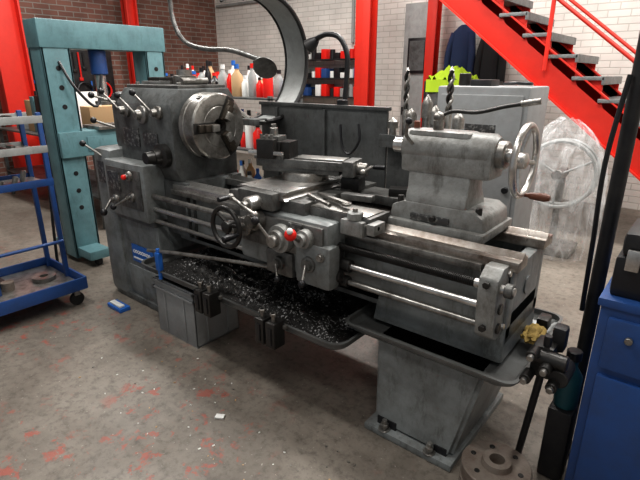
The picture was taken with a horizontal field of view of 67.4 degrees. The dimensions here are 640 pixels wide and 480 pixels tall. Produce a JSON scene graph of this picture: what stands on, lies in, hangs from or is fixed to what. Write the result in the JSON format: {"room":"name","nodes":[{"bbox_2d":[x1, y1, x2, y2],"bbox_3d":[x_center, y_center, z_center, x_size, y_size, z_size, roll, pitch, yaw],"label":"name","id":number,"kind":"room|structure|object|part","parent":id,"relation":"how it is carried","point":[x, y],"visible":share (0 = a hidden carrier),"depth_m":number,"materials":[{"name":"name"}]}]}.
{"room":"metal workshop","nodes":[
{"label":"metal workshop","id":0,"kind":"room"},
{"bbox_2d":[0,0,218,175],"bbox_3d":[-5.452,-2.725,6.378,0.200,4.200,10.200,15,24,37],"label":"wall","id":1,"kind":"structure","parent":0,"point":[195,19],"depth_m":8.84,"materials":[{"name":"red brick"}]},
{"bbox_2d":[28,48,115,104],"bbox_3d":[-4.047,-2.199,8.076,0.137,2.100,1.400,15,24,37],"label":"board","id":2,"kind":"object","parent":1,"relation":"attached to","point":[84,80],"visible":0.21,"depth_m":8.04,"materials":[{"name":"black metal"}]},
{"bbox_2d":[0,152,639,479],"bbox_3d":[-0.513,0.582,3.378,12.800,0.100,10.400,15,24,37],"label":"floor","id":3,"kind":"structure","parent":0,"point":[56,424],"depth_m":2.56,"materials":[{"name":"concrete"}]},
{"bbox_2d":[0,0,43,167],"bbox_3d":[-4.386,-2.841,6.713,0.350,4.200,0.500,15,24,37],"label":"steel column","id":4,"kind":"structure","parent":3,"relation":"on","point":[16,77],"depth_m":6.85,"materials":[{"name":"red metal"}]},
{"bbox_2d":[0,110,87,316],"bbox_3d":[-2.249,-0.117,3.164,0.656,1.360,0.976,15,24,37],"label":"trolley","id":5,"kind":"object","parent":3,"relation":"on","point":[27,284],"visible":1,"depth_m":3.41,"materials":[{"name":"blue metal"}]},
{"bbox_2d":[48,162,58,261],"bbox_3d":[-2.083,-0.141,3.791,0.162,1.002,0.084,15,24,37],"label":"bar","id":6,"kind":"object","parent":3,"relation":"on","point":[51,211],"visible":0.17,"depth_m":3.82,"materials":[{"name":"black metal"}]},
{"bbox_2d":[0,91,113,228],"bbox_3d":[-3.133,-1.152,6.074,2.640,1.423,0.740,15,24,37],"label":"workbench","id":7,"kind":"object","parent":3,"relation":"on","point":[103,113],"visible":0.27,"depth_m":5.78,"materials":[{"name":"grey paint"}]},
{"bbox_3d":[-3.133,-0.923,6.153,2.640,0.940,0.740,15,24,37],"label":"frame","id":8,"kind":"part","parent":7,"relation":"part of","materials":[{"name":"grey paint"}]},
{"bbox_2d":[22,18,165,264],"bbox_3d":[-1.901,-0.899,4.439,0.670,2.010,1.120,15,24,37],"label":"press","id":9,"kind":"object","parent":3,"relation":"on","point":[49,42],"visible":0.61,"depth_m":4.08,"materials":[{"name":"teal paint"}]},
{"bbox_2d":[107,299,129,312],"bbox_3d":[-1.457,0.472,3.474,0.180,0.045,0.080,15,24,37],"label":"box","id":10,"kind":"object","parent":3,"relation":"on","point":[117,305],"depth_m":3.44,"materials":[{"name":"blue"}]},
{"bbox_2d":[120,0,138,83],"bbox_3d":[-3.242,-3.398,8.333,0.280,4.200,0.300,15,24,37],"label":"steel column","id":11,"kind":"structure","parent":3,"relation":"on","point":[129,12],"depth_m":8.19,"materials":[{"name":"red metal"}]},
{"bbox_2d":[152,275,238,348],"bbox_3d":[-0.802,0.411,3.146,0.424,0.375,0.364,15,24,37],"label":"plastic crate","id":12,"kind":"object","parent":3,"relation":"on","point":[178,317],"visible":0.54,"depth_m":3.02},
{"bbox_2d":[79,349,355,479],"bbox_3d":[-0.601,0.846,2.439,1.662,0.011,0.578,15,24,37],"label":"debris","id":13,"kind":"object","parent":3,"relation":"on","point":[217,416],"visible":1,"depth_m":2.36,"materials":[{"name":"white paper"}]},
{"bbox_2d":[165,60,302,178],"bbox_3d":[-1.141,-1.187,5.671,2.192,1.751,0.490,15,24,37],"label":"storage rack","id":14,"kind":"object","parent":3,"relation":"on","point":[250,86],"visible":0.23,"depth_m":5.09,"materials":[{"name":"grey paint"}]},
{"bbox_3d":[-1.162,-1.026,5.743,2.140,1.400,0.490,15,24,37],"label":"frame","id":15,"kind":"part","parent":14,"relation":"part of","materials":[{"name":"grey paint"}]},
{"bbox_2d":[79,0,562,471],"bbox_3d":[-0.231,-0.358,2.776,3.050,2.070,1.290,15,24,37],"label":"lathe","id":16,"kind":"object","parent":3,"relation":"on","point":[334,247],"visible":0.98,"depth_m":2.29,"materials":[{"name":"grey paint"}]},
{"bbox_3d":[-0.496,0.181,2.607,1.431,0.359,0.070,12,22,31],"label":"control rod","id":17,"kind":"part","parent":16,"relation":"part of","materials":[{"name":"metal"}]},
{"bbox_2d":[304,31,349,104],"bbox_3d":[0.042,-1.041,2.925,0.362,0.428,0.100,18,26,42],"label":"gooseneck lamp","id":18,"kind":"object","parent":16,"relation":"on","point":[310,44],"depth_m":2.86,"materials":[{"name":"black metal"}]},
{"bbox_2d":[354,0,377,105],"bbox_3d":[0.661,-2.905,6.901,0.340,4.200,0.300,15,24,37],"label":"steel column","id":19,"kind":"structure","parent":3,"relation":"on","point":[366,10],"depth_m":6.91,"materials":[{"name":"red metal"}]},
{"bbox_2d":[420,0,442,127],"bbox_3d":[1.602,-2.873,6.808,0.240,4.200,0.260,15,24,37],"label":"steel column","id":20,"kind":"structure","parent":3,"relation":"on","point":[434,14],"depth_m":6.78,"materials":[{"name":"red metal"}]},
{"bbox_2d":[421,81,502,127],"bbox_3d":[1.886,-1.382,6.594,0.950,1.520,0.365,15,24,37],"label":"storage cabinet","id":21,"kind":"object","parent":3,"relation":"on","point":[433,95],"visible":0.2,"depth_m":6.48,"materials":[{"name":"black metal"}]},
{"bbox_2d":[425,65,477,91],"bbox_3d":[1.758,-2.145,6.376,0.600,0.344,0.342,15,24,37],"label":"vest","id":22,"kind":"object","parent":21,"relation":"on","point":[432,85],"visible":0.59,"depth_m":6.34,"materials":[{"name":"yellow fabric"}]},
{"bbox_2d":[437,73,548,229],"bbox_3d":[1.133,-0.326,3.389,0.600,1.610,0.440,15,24,37],"label":"tall cabinet","id":23,"kind":"object","parent":3,"relation":"on","point":[477,94],"visible":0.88,"depth_m":3.07,"materials":[{"name":"grey paint"},{"name":"black metal"}]},
{"bbox_2d":[459,441,532,479],"bbox_3d":[0.707,0.945,1.941,0.269,0.150,0.269,15,24,37],"label":"faceplate","id":24,"kind":"object","parent":3,"relation":"on","point":[480,460],"visible":1,"depth_m":1.92,"materials":[{"name":"metal"}]},
{"bbox_2d":[440,0,639,180],"bbox_3d":[2.423,-2.362,4.914,3.910,4.467,0.989,15,24,37],"label":"staircase","id":25,"kind":"structure","parent":3,"relation":"on","point":[525,39],"depth_m":4.75,"materials":[{"name":"red metal"}]},
{"bbox_2d":[515,323,575,453],"bbox_3d":[0.855,0.667,1.877,0.179,0.724,0.254,15,24,37],"label":"stand","id":26,"kind":"object","parent":3,"relation":"on","point":[546,362],"visible":0.99,"depth_m":1.75,"materials":[{"name":"black metal"}]},
{"bbox_2d":[537,347,582,479],"bbox_3d":[0.988,0.706,1.958,0.095,0.590,0.120,15,24,37],"label":"bottle","id":27,"kind":"object","parent":3,"relation":"on","point":[561,416],"visible":0.86,"depth_m":1.93,"materials":[{"name":"teal plastic"}]},
{"bbox_2d":[533,138,600,258],"bbox_3d":[1.986,-0.513,4.486,1.281,1.250,0.679,5,20,13],"label":"handwheel","id":28,"kind":"object","parent":3,"relation":"on","point":[560,248],"visible":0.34,"depth_m":4.41,"materials":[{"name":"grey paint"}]},
{"bbox_2d":[564,277,639,479],"bbox_3d":[1.335,0.626,1.715,0.670,0.900,0.535,15,24,37],"label":"base cabinet","id":29,"kind":"object","parent":3,"relation":"on","point":[606,438],"visible":0.94,"depth_m":1.65,"materials":[{"name":"metal"}]},
{"bbox_2d":[610,218,639,300],"bbox_3d":[1.230,0.099,1.524,0.480,0.220,0.301,15,24,37],"label":"toolbox","id":30,"kind":"object","parent":29,"relation":"on","point":[625,282],"visible":1,"depth_m":1.56,"materials":[{"name":"black plastic"}]},
{"bbox_2d":[568,33,639,455],"bbox_3d":[1.102,-1.042,1.491,0.110,4.200,0.127,15,24,37],"label":"support pole","id":31,"kind":"object","parent":3,"relation":"on","point":[630,94],"visible":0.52,"depth_m":1.79,"materials":[{"name":"black metal"}]},
{"bbox_2d":[214,0,639,209],"bbox_3d":[2.717,-2.736,6.410,12.800,4.200,0.200,15,24,37],"label":"wall","id":32,"kind":"structure","parent":0,"point":[250,28],"depth_m":7.12,"materials":[{"name":"white brick"}]},
{"bbox_2d":[216,0,354,42],"bbox_3d":[2.667,-3.636,5.952,12.300,2.000,0.048,15,24,37],"label":"conduit","id":33,"kind":"object","parent":32,"relation":"attached to","point":[252,1],"visible":1,"depth_m":7.89,"materials":[{"name":"red metal"}]},
{"bbox_2d":[303,45,354,98],"bbox_3d":[0.121,-2.736,8.315,1.530,1.160,0.300,15,24,37],"label":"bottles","id":34,"kind":"object","parent":32,"relation":"attached to","point":[322,90],"visible":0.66,"depth_m":8.13,"materials":[{"name":"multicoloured plastic"}]},
{"bbox_2d":[399,2,427,135],"bbox_3d":[1.475,-2.241,7.430,0.500,2.600,0.110,15,24,37],"label":"door","id":35,"kind":"structure","parent":32,"relation":"in","point":[416,13],"depth_m":7.24,"materials":[{"name":"grey paint"}]},
{"bbox_2d":[443,24,475,79],"bbox_3d":[2.002,-2.558,6.750,0.462,0.941,0.303,15,24,37],"label":"jacket","id":36,"kind":"object","parent":32,"relation":"hanging from","point":[460,52],"visible":0.75,"depth_m":6.60,"materials":[{"name":"blue fabric"}]},
{"bbox_2d":[473,38,506,82],"bbox_3d":[2.343,-2.420,6.503,0.437,0.941,0.303,15,24,37],"label":"jacket","id":37,"kind":"object","parent":32,"relation":"hanging from","point":[489,64],"visible":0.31,"depth_m":6.42,"materials":[{"name":"black fabric"}]},
{"bbox_3d":[-0.474,-3.473,1.948,12.900,0.100,10.400,15,24,37],"label":"ceiling","id":38,"kind":"structure","parent":0,"visible":0},
{"bbox_2d":[168,0,276,78],"bbox_3d":[-0.664,-2.306,2.739,1.093,2.623,0.119,18,26,42],"label":"lamp","id":39,"kind":"object","parent":38,"relation":"hanging from","point":[264,67],"visible":1,"depth_m":3.00,"materials":[{"name":"metal"}]}
]}

